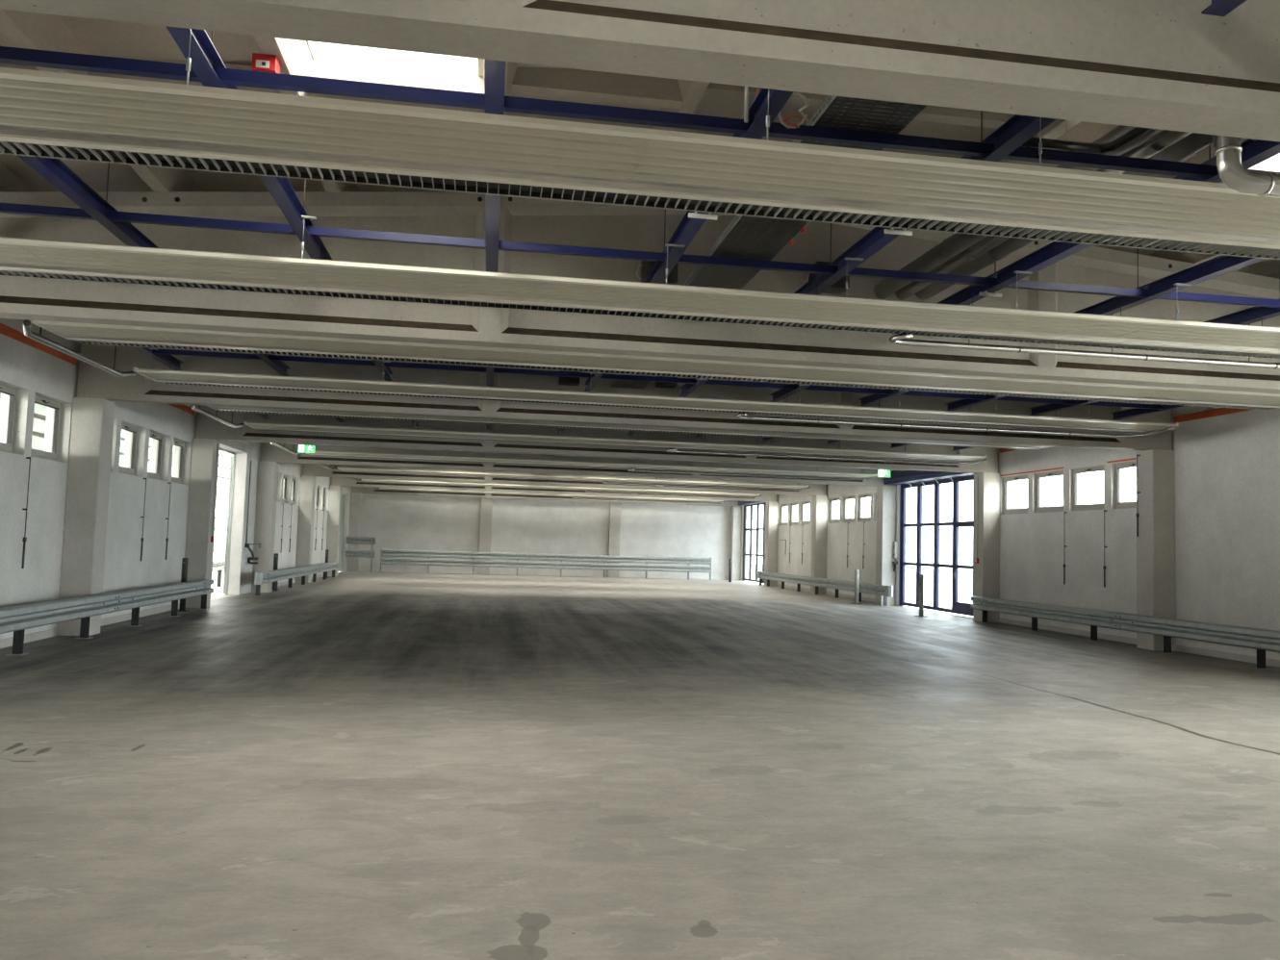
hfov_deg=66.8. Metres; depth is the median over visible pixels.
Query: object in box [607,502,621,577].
concrete column
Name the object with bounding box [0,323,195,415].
trim
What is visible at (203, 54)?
joist
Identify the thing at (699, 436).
joist
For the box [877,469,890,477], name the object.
exit sign
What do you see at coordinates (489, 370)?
joist
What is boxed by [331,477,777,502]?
concrete beam
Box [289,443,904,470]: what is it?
ceiling beam
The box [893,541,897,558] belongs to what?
control box
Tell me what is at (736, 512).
concrete column
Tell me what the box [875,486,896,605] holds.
concrete column
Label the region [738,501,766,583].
door
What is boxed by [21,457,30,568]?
rod
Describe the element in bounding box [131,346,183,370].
joist
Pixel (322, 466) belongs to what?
pipe
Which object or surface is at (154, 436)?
window
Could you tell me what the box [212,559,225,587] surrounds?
guardrail
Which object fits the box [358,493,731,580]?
wall
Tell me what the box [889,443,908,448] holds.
joist
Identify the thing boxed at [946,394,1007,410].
joist
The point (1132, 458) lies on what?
trim
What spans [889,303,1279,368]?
pipe
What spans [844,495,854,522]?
window
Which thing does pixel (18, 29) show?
ceiling
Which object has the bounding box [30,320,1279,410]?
ceiling beam
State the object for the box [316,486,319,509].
window
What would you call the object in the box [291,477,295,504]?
window
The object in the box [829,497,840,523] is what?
window
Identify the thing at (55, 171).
joist
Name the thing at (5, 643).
baseboard
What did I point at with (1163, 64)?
concrete beam
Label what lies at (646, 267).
junction box
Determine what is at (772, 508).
concrete column
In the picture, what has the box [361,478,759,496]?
ceiling beam
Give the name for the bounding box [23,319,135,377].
pipe
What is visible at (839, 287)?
junction box
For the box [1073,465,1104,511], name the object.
window
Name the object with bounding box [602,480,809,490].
pipe
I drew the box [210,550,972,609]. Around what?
paving
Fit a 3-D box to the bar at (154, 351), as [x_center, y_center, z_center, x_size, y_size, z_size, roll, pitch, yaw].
[0.877,-1.505,14.838,15.710,0.068,0.060,2,-4,-9]
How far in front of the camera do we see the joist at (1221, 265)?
8.99 m
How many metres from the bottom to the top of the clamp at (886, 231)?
0.046 m
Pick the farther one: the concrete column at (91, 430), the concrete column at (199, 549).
the concrete column at (199, 549)
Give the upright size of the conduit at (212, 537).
2.120 m
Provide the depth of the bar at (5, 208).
8.57 m
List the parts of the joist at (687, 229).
hanger rod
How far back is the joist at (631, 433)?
21.51 m
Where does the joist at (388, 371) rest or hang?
attached to the ceiling at (18, 29)
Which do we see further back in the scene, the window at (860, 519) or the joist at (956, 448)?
the window at (860, 519)
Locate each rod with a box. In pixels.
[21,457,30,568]
[140,478,146,561]
[165,482,171,560]
[280,503,283,552]
[288,504,292,552]
[862,521,865,568]
[1063,512,1067,584]
[1102,510,1107,588]
[1135,454,1140,537]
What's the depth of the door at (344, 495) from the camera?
43.08 m
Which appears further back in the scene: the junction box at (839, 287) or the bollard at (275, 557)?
the bollard at (275, 557)
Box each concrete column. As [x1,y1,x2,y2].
[56,397,115,636]
[184,438,219,608]
[251,460,279,592]
[294,475,316,583]
[326,486,342,576]
[346,492,361,571]
[478,497,492,574]
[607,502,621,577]
[729,506,742,581]
[764,501,778,587]
[810,495,827,594]
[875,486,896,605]
[972,472,999,622]
[1135,449,1176,650]
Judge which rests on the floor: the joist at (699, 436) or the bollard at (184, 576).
the bollard at (184, 576)
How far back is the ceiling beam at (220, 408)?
17.84 m
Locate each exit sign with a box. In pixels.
[297,444,315,453]
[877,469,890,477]
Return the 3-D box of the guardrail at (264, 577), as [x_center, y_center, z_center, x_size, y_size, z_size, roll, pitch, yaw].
[-10.672,3.034,30.930,0.230,0.609,13.130,2,-4,-9]
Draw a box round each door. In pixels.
[219,447,235,594]
[337,491,346,571]
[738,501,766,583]
[883,470,973,616]
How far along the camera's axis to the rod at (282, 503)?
29.63 m
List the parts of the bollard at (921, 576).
post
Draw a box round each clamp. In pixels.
[688,211,717,219]
[883,228,912,235]
[978,290,1002,297]
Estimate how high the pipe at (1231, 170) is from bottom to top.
2.166 m
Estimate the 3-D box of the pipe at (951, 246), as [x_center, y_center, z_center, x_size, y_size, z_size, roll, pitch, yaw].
[2.099,-2.347,13.437,0.194,1.249,17.737,2,-4,-9]
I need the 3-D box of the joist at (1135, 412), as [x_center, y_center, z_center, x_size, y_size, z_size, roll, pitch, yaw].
[8.863,-1.541,14.447,0.110,0.609,5.739,2,-4,-9]
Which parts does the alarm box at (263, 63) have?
plate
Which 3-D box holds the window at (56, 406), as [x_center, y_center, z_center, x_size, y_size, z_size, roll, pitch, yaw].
[-8.614,-0.742,13.952,0.122,0.900,1.180,2,-4,-9]
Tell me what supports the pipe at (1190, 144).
hanging from the ceiling at (18, 29)
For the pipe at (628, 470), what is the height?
0.410 m
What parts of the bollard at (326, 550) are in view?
post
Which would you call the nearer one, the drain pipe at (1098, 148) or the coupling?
the drain pipe at (1098, 148)
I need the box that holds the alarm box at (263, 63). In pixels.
[251,52,280,73]
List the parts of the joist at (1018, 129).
hanger rod, hanger rod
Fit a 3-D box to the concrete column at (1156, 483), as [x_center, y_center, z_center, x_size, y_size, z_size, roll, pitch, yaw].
[9.281,1.249,17.487,0.440,3.560,0.460,2,-4,-9]
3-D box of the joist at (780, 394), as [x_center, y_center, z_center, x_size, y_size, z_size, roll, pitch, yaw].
[2.689,-2.053,13.511,0.110,1.148,5.739,2,-4,-9]
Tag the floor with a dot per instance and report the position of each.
(351, 765)
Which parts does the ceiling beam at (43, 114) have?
edge trim, edge trim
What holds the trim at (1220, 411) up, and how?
attached to the wall at (1227, 467)
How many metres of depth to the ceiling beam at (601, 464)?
26.34 m
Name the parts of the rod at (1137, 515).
rod, crank handle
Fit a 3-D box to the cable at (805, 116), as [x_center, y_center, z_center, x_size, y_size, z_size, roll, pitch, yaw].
[0.999,-2.224,5.946,0.151,0.184,0.389,-2,-5,41]
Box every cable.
[777,91,811,127]
[783,114,806,127]
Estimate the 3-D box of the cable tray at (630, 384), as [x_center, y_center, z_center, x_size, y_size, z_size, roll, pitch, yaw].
[0.227,-1.711,13.104,0.566,0.069,5.725,2,-4,-9]
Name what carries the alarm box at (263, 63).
attached to the ceiling at (18, 29)
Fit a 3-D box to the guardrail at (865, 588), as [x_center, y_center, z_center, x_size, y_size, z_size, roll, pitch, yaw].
[6.172,3.786,34.844,0.230,0.609,13.930,2,-4,-9]
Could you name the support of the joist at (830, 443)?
attached to the ceiling at (18, 29)
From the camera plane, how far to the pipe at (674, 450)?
21.88 m
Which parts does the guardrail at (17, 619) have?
plate, post, post, post, post, post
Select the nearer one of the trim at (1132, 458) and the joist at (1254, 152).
the joist at (1254, 152)
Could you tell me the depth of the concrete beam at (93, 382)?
15.77 m
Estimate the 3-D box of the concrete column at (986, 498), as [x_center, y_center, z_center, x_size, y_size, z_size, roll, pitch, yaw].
[8.353,1.614,23.404,0.440,3.560,0.460,2,-4,-9]
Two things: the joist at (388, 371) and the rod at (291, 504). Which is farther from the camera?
the rod at (291, 504)
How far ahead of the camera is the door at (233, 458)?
25.03 m
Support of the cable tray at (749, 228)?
on the bar at (5, 208)
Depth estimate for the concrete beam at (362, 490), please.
45.41 m
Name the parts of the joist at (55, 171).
hanger rod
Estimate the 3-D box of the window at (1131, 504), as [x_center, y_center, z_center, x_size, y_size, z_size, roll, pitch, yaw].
[9.470,0.094,18.582,0.122,0.900,1.180,2,-4,-9]
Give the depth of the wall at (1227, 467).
18.74 m
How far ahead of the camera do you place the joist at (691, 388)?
15.29 m
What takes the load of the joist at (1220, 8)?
attached to the concrete beam at (1163, 64)
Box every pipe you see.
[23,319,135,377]
[191,405,244,428]
[270,442,299,455]
[316,463,336,471]
[572,496,724,503]
[585,489,761,498]
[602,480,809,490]
[627,460,877,481]
[666,442,987,464]
[733,114,1161,386]
[735,396,1177,437]
[747,129,1192,387]
[760,119,1212,383]
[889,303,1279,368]
[1021,127,1151,153]
[1212,134,1279,196]
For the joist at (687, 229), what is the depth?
7.46 m
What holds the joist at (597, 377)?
attached to the ceiling at (18, 29)
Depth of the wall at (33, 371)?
16.61 m
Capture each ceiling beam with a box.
[0,28,1279,259]
[0,215,1279,359]
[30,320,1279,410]
[132,348,1178,433]
[207,406,1051,450]
[243,413,986,461]
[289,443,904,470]
[306,445,877,478]
[337,466,808,488]
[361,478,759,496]
[379,487,723,502]
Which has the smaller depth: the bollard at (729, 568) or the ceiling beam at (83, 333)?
the ceiling beam at (83, 333)
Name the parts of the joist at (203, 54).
hanger rod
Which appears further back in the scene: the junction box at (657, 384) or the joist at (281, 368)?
the junction box at (657, 384)
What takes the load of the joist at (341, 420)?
attached to the ceiling at (18, 29)
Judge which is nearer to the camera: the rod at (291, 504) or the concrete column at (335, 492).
the rod at (291, 504)
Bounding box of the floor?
[0,571,1279,959]
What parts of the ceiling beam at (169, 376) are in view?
edge trim, edge trim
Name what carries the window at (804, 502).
in the wall at (1227, 467)
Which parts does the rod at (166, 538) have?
crank handle, rod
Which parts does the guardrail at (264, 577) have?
post, post, post, post, post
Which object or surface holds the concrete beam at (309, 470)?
on the concrete column at (307, 487)
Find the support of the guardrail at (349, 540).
on the floor
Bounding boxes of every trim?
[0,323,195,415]
[999,408,1252,453]
[999,458,1135,476]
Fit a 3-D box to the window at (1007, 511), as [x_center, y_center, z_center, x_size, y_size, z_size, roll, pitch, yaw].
[8.824,0.348,22.704,0.122,0.900,1.180,2,-4,-9]
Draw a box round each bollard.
[178,558,190,612]
[271,553,278,590]
[321,549,329,578]
[728,559,731,582]
[850,569,859,604]
[914,574,924,616]
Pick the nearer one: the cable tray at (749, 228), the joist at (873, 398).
the cable tray at (749, 228)
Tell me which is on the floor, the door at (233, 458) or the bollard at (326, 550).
the bollard at (326, 550)
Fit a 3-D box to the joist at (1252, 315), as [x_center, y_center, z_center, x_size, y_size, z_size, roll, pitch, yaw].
[6.704,-2.189,8.064,0.110,0.823,5.739,2,-4,-9]
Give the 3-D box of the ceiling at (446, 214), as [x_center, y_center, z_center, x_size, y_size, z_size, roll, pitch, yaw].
[1.459,-2.134,10.279,18.230,1.780,0.259,2,-4,-9]
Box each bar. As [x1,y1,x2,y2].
[0,46,1279,179]
[0,203,1279,307]
[151,349,1162,409]
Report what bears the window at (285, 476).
in the wall at (33, 371)
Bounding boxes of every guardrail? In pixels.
[0,578,214,656]
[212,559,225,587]
[253,561,339,596]
[345,537,375,572]
[379,548,711,580]
[756,571,893,606]
[970,595,1279,669]
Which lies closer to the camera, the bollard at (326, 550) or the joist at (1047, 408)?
the joist at (1047, 408)
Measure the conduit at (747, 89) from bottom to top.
1.078 m
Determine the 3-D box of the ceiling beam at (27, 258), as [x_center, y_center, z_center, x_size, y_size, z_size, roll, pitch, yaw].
[1.716,-1.677,8.824,15.510,0.388,1.088,2,-4,-9]
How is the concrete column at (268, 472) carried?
on the floor
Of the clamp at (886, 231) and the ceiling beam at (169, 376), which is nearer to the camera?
the clamp at (886, 231)
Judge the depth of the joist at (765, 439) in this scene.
22.06 m
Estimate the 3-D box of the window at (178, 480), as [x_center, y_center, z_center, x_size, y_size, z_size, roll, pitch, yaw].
[-9.542,-0.377,19.869,0.122,0.900,1.180,2,-4,-9]
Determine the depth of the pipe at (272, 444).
23.53 m
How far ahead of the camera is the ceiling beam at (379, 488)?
44.07 m
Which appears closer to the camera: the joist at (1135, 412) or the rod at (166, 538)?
the joist at (1135, 412)
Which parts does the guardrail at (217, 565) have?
post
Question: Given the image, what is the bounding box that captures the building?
[0,392,232,572]
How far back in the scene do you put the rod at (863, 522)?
31.52 m
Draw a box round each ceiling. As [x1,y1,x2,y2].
[0,8,1279,279]
[0,191,1279,393]
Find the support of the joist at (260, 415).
attached to the ceiling at (18, 29)
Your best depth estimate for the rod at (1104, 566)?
19.19 m
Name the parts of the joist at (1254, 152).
hanger rod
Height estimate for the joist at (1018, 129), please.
1.227 m
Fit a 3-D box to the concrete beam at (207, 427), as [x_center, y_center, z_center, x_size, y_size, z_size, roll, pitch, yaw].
[-0.396,-1.405,22.112,18.230,1.780,0.259,2,-4,-9]
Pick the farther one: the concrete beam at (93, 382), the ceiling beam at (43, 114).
the concrete beam at (93, 382)
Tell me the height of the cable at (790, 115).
0.174 m
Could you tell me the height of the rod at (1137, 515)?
1.500 m
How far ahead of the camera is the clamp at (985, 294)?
9.24 m
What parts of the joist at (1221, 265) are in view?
hanger rod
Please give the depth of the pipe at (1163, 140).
8.42 m
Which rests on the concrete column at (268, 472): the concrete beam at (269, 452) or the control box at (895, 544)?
the concrete beam at (269, 452)
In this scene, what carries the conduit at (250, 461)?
attached to the wall at (33, 371)
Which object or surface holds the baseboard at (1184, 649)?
attached to the wall at (1227, 467)
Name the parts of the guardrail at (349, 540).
post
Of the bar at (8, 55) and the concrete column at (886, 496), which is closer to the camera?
the bar at (8, 55)
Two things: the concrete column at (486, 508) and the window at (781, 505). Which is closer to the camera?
the window at (781, 505)
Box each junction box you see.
[558,370,579,385]
[636,260,678,284]
[655,376,677,388]
[806,261,849,294]
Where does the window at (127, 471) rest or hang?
in the wall at (33, 371)
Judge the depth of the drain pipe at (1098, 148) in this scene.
6.19 m
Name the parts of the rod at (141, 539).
crank handle, rod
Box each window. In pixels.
[0,384,16,453]
[30,395,60,460]
[118,423,137,475]
[147,432,162,480]
[171,439,183,484]
[282,475,286,503]
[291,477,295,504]
[306,40,483,76]
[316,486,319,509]
[322,487,325,510]
[780,504,787,525]
[790,502,797,525]
[801,501,809,524]
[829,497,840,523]
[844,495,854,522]
[858,493,870,521]
[1003,474,1027,514]
[1036,470,1063,512]
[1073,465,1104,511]
[1115,461,1136,509]
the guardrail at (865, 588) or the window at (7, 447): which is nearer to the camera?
the window at (7, 447)
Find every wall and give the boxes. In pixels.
[0,318,352,639]
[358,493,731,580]
[740,406,1279,660]
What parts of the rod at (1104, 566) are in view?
rod, crank handle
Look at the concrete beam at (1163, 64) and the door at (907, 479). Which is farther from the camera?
the door at (907, 479)
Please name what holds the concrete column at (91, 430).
on the floor
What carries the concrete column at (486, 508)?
on the floor
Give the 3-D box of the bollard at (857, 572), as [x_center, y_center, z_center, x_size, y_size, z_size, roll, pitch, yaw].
[6.508,3.205,29.177,0.250,1.039,0.250,2,-4,-9]
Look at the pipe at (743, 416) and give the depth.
15.95 m
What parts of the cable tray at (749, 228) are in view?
rail, red cap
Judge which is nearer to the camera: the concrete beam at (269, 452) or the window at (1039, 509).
the window at (1039, 509)
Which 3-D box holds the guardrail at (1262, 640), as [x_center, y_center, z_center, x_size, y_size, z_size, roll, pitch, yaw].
[9.220,2.591,15.408,0.230,0.604,15.850,2,-4,-9]
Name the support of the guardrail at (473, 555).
on the floor
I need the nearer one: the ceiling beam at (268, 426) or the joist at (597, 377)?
the joist at (597, 377)
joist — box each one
[17,155,158,248]
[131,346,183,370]
[165,25,332,260]
[254,353,289,376]
[254,412,270,419]
[333,416,345,422]
[372,359,393,382]
[484,59,505,272]
[486,366,493,386]
[584,372,603,392]
[626,431,638,435]
[643,88,793,283]
[678,378,709,397]
[694,434,707,438]
[762,436,776,441]
[770,384,811,402]
[793,110,1056,295]
[827,440,844,445]
[859,388,910,407]
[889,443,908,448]
[937,138,1279,306]
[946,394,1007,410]
[951,446,972,451]
[1028,399,1099,415]
[1075,248,1265,315]
[1110,404,1189,420]
[1201,0,1246,16]
[1203,259,1279,325]
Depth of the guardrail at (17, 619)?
14.09 m
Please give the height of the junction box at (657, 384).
0.200 m
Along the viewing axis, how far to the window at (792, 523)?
39.55 m
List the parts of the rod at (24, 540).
crank handle, rod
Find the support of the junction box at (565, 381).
attached to the concrete beam at (93, 382)
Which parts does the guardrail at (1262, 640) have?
post, post, post, post, post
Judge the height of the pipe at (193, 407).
0.413 m
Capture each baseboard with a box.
[0,573,323,648]
[776,584,1279,667]
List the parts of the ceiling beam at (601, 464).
edge trim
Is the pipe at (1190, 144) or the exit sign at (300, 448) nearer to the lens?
the pipe at (1190, 144)
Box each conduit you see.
[210,443,218,542]
[245,460,251,543]
[743,86,749,123]
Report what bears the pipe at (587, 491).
attached to the ceiling beam at (366, 480)
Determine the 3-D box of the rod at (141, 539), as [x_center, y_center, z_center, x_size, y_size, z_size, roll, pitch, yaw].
[-9.053,0.716,17.682,0.068,1.520,0.036,2,-4,-9]
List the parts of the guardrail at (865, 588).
post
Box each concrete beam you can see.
[0,0,1279,141]
[76,343,1172,450]
[195,405,998,473]
[260,442,895,486]
[302,463,826,495]
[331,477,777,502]
[352,486,741,507]
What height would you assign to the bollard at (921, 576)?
1.059 m
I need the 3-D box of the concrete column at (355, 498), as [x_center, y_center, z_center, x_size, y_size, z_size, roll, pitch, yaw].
[-13.045,2.374,44.340,0.440,3.560,0.460,2,-4,-9]
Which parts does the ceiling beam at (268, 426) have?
edge trim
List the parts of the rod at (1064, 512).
crank handle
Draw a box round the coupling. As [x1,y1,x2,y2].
[244,543,260,564]
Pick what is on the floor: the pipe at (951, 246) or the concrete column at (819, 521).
the concrete column at (819, 521)
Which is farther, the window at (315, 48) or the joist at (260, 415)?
the joist at (260, 415)
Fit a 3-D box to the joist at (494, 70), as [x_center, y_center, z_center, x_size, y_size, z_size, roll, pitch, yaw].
[-1.033,-2.148,6.848,0.110,0.130,5.739,2,-4,-9]
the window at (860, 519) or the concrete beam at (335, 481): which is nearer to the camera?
the window at (860, 519)
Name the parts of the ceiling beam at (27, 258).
edge trim, edge trim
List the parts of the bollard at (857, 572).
post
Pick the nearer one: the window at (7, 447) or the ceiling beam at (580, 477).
the window at (7, 447)
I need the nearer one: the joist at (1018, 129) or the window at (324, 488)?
the joist at (1018, 129)
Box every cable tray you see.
[610,373,656,389]
[682,95,927,289]
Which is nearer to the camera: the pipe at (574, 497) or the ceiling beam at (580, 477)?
the ceiling beam at (580, 477)
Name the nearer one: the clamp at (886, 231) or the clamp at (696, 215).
the clamp at (696, 215)
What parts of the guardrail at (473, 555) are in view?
post, post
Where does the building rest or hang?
on the paving
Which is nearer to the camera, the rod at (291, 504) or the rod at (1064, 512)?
the rod at (1064, 512)
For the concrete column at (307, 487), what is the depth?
32.31 m

